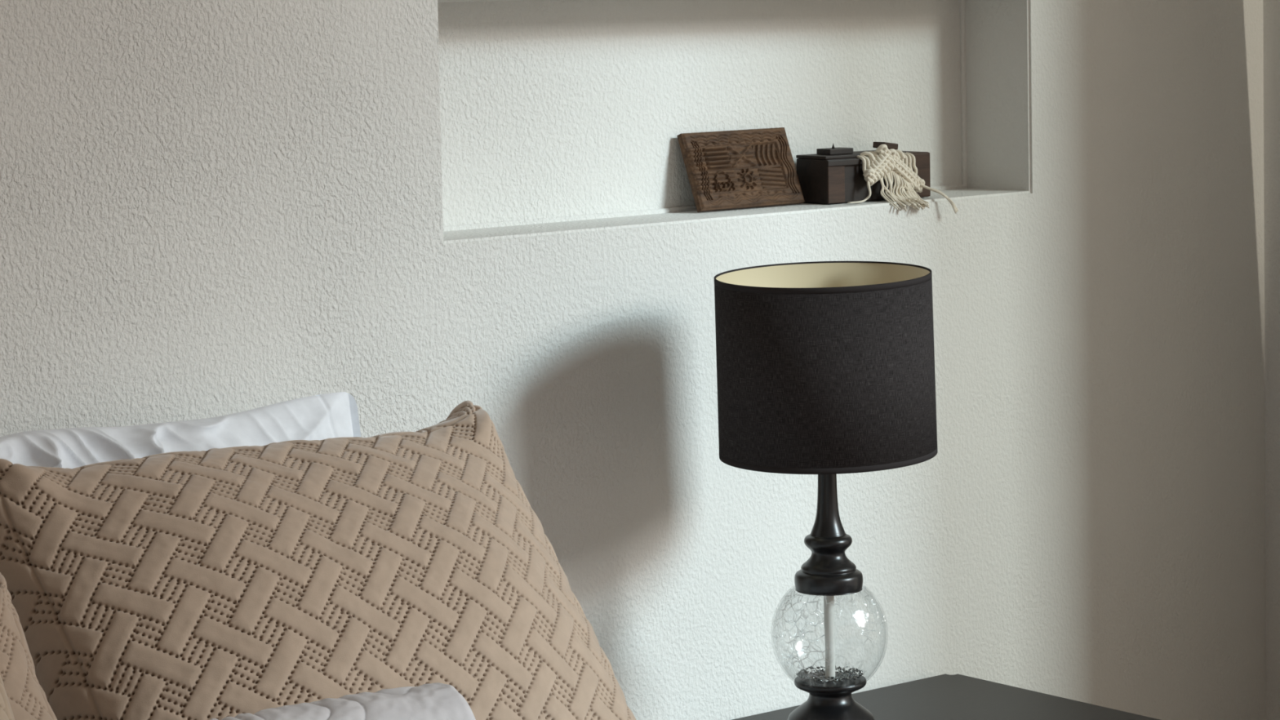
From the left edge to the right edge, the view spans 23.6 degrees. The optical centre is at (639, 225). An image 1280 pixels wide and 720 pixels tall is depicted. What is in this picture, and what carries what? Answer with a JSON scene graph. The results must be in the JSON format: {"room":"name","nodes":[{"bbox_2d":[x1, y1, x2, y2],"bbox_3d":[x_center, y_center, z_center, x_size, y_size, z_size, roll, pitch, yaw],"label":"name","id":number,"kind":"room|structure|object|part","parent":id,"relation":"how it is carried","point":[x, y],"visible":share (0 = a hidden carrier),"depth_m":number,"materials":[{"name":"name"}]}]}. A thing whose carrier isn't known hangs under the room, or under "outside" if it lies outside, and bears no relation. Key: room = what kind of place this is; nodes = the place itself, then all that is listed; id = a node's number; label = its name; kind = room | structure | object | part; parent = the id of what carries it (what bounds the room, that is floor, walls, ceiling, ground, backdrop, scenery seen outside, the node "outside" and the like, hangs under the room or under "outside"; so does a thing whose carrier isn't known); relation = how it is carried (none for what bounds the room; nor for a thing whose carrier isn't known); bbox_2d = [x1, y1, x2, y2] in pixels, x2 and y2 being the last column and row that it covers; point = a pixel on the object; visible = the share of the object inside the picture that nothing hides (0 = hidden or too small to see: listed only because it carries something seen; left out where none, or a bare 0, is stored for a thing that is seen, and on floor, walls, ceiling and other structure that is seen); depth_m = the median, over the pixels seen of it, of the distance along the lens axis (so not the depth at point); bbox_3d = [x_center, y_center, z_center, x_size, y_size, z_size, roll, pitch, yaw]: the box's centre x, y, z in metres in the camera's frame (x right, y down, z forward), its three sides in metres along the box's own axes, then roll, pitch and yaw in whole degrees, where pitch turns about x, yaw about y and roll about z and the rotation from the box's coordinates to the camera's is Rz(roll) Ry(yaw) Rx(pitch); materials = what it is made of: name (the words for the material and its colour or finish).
{"room":"bedroom","nodes":[
{"label":"bedroom","id":0,"kind":"room"},
{"bbox_2d":[0,0,1266,719],"bbox_3d":[-0.921,-0.340,3.197,4.674,3.300,0.320,-5,6,-41],"label":"wall","id":1,"kind":"structure","parent":0,"point":[415,211],"depth_m":3.94,"materials":[{"name":"white paint"}]},
{"bbox_2d":[676,127,804,212],"bbox_3d":[0.135,-0.074,4.061,0.188,0.102,0.047,-5,6,-41],"label":"board","id":2,"kind":"object","parent":1,"relation":"on","point":[751,168],"visible":1,"depth_m":4.05,"materials":[{"name":"brown wood"}]},
{"bbox_2d":[795,142,930,204],"bbox_3d":[0.303,-0.075,4.174,0.187,0.080,0.071,-4,5,-38],"label":"wooden box","id":3,"kind":"object","parent":1,"relation":"on","point":[830,175],"visible":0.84,"depth_m":4.12,"materials":[{"name":"brown wood"}]},
{"bbox_3d":[0.263,-0.059,4.102,0.030,0.058,0.002,-4,5,-38],"label":"corner post","id":4,"kind":"part","parent":3,"relation":"part of","materials":[{"name":"brown wood"}]},
{"bbox_3d":[0.287,-0.096,4.162,0.146,0.004,0.061,-4,5,-38],"label":"lid","id":5,"kind":"part","parent":3,"relation":"part of","materials":[{"name":"brown wood"}]},
{"bbox_2d":[847,144,958,213],"bbox_3d":[0.335,-0.062,4.156,0.168,0.098,0.108,-4,5,-38],"label":"macrame hanging","id":6,"kind":"object","parent":3,"relation":"hanging from","point":[891,164],"visible":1,"depth_m":4.14,"materials":[{"name":"beige fabric"}]},
{"bbox_2d":[1262,0,1279,719],"bbox_3d":[2.769,-0.381,2.768,0.300,3.300,5.200,-5,6,-41],"label":"curtain","id":7,"kind":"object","parent":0,"point":[1271,8],"depth_m":4.66,"materials":[{"name":"grey fabric"}]},
{"bbox_3d":[0.870,1.463,1.410,5.174,0.100,5.520,-5,6,-41],"label":"floor","id":8,"kind":"structure","parent":0,"visible":0},
{"bbox_2d":[732,674,1159,719],"bbox_3d":[0.374,0.936,3.885,0.510,0.600,0.446,-5,5,-39],"label":"nightstand","id":9,"kind":"object","parent":8,"relation":"on","point":[944,696],"visible":0.96,"depth_m":4.00,"materials":[{"name":"black wood"}]},
{"bbox_2d":[714,261,937,719],"bbox_3d":[0.226,0.352,3.690,0.268,0.600,0.263,-5,6,-41],"label":"table lamp","id":10,"kind":"object","parent":9,"relation":"on","point":[825,369],"visible":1,"depth_m":3.58,"materials":[{"name":"black fabric"}]},
{"bbox_3d":[0.218,0.062,3.664,0.260,0.007,0.260,-7,8,-41],"label":"trim","id":11,"kind":"part","parent":10,"relation":"part of","materials":[{"name":"grey fabric"}]},
{"bbox_3d":[0.222,0.167,3.675,0.262,0.218,0.262,-7,8,-41],"label":"lamp shade","id":12,"kind":"part","parent":10,"relation":"part of","materials":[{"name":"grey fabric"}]},
{"bbox_3d":[0.226,0.271,3.686,0.262,0.007,0.262,-7,8,-41],"label":"trim","id":13,"kind":"part","parent":10,"relation":"part of","materials":[{"name":"black fabric"}]},
{"bbox_3d":[0.229,0.493,3.699,0.141,0.112,0.141,-5,6,-41],"label":"glass globe","id":14,"kind":"part","parent":10,"relation":"part of"},
{"bbox_3d":[-0.381,1.055,2.132,2.140,0.655,2.050,-5,6,-41],"label":"bed","id":15,"kind":"object","parent":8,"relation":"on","visible":0},
{"bbox_2d":[0,675,14,719],"bbox_3d":[-0.632,0.522,2.072,0.632,0.474,0.439,-5,6,-41],"label":"quilted pillow","id":16,"kind":"object","parent":15,"relation":"on","point":[6,711],"visible":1,"depth_m":2.33,"materials":[{"name":"beige fabric"}]},
{"bbox_2d":[0,572,57,719],"bbox_3d":[-0.666,0.501,2.299,0.632,0.474,0.439,-5,6,-41],"label":"quilted pillow","id":17,"kind":"object","parent":15,"relation":"on","point":[27,698],"visible":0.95,"depth_m":2.52,"materials":[{"name":"beige fabric"}]},
{"bbox_2d":[0,391,360,468],"bbox_3d":[-0.547,0.399,3.131,0.713,0.437,0.251,-5,6,-41],"label":"pillow","id":18,"kind":"object","parent":15,"relation":"on","point":[333,415],"visible":0.12,"depth_m":3.20,"materials":[{"name":"fabric"}]},
{"bbox_2d":[0,400,635,719],"bbox_3d":[-0.297,0.404,2.946,0.642,0.577,0.535,-5,6,-40],"label":"quilted pillow","id":19,"kind":"object","parent":15,"relation":"on","point":[219,584],"visible":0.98,"depth_m":2.85,"materials":[{"name":"beige fabric"}]},
{"bbox_2d":[209,682,475,719],"bbox_3d":[-0.278,0.537,2.401,0.360,0.323,0.121,-4,5,-36],"label":"pillow","id":20,"kind":"object","parent":15,"relation":"on","point":[436,700],"visible":1,"depth_m":2.42,"materials":[{"name":"white fabric"}]}
]}

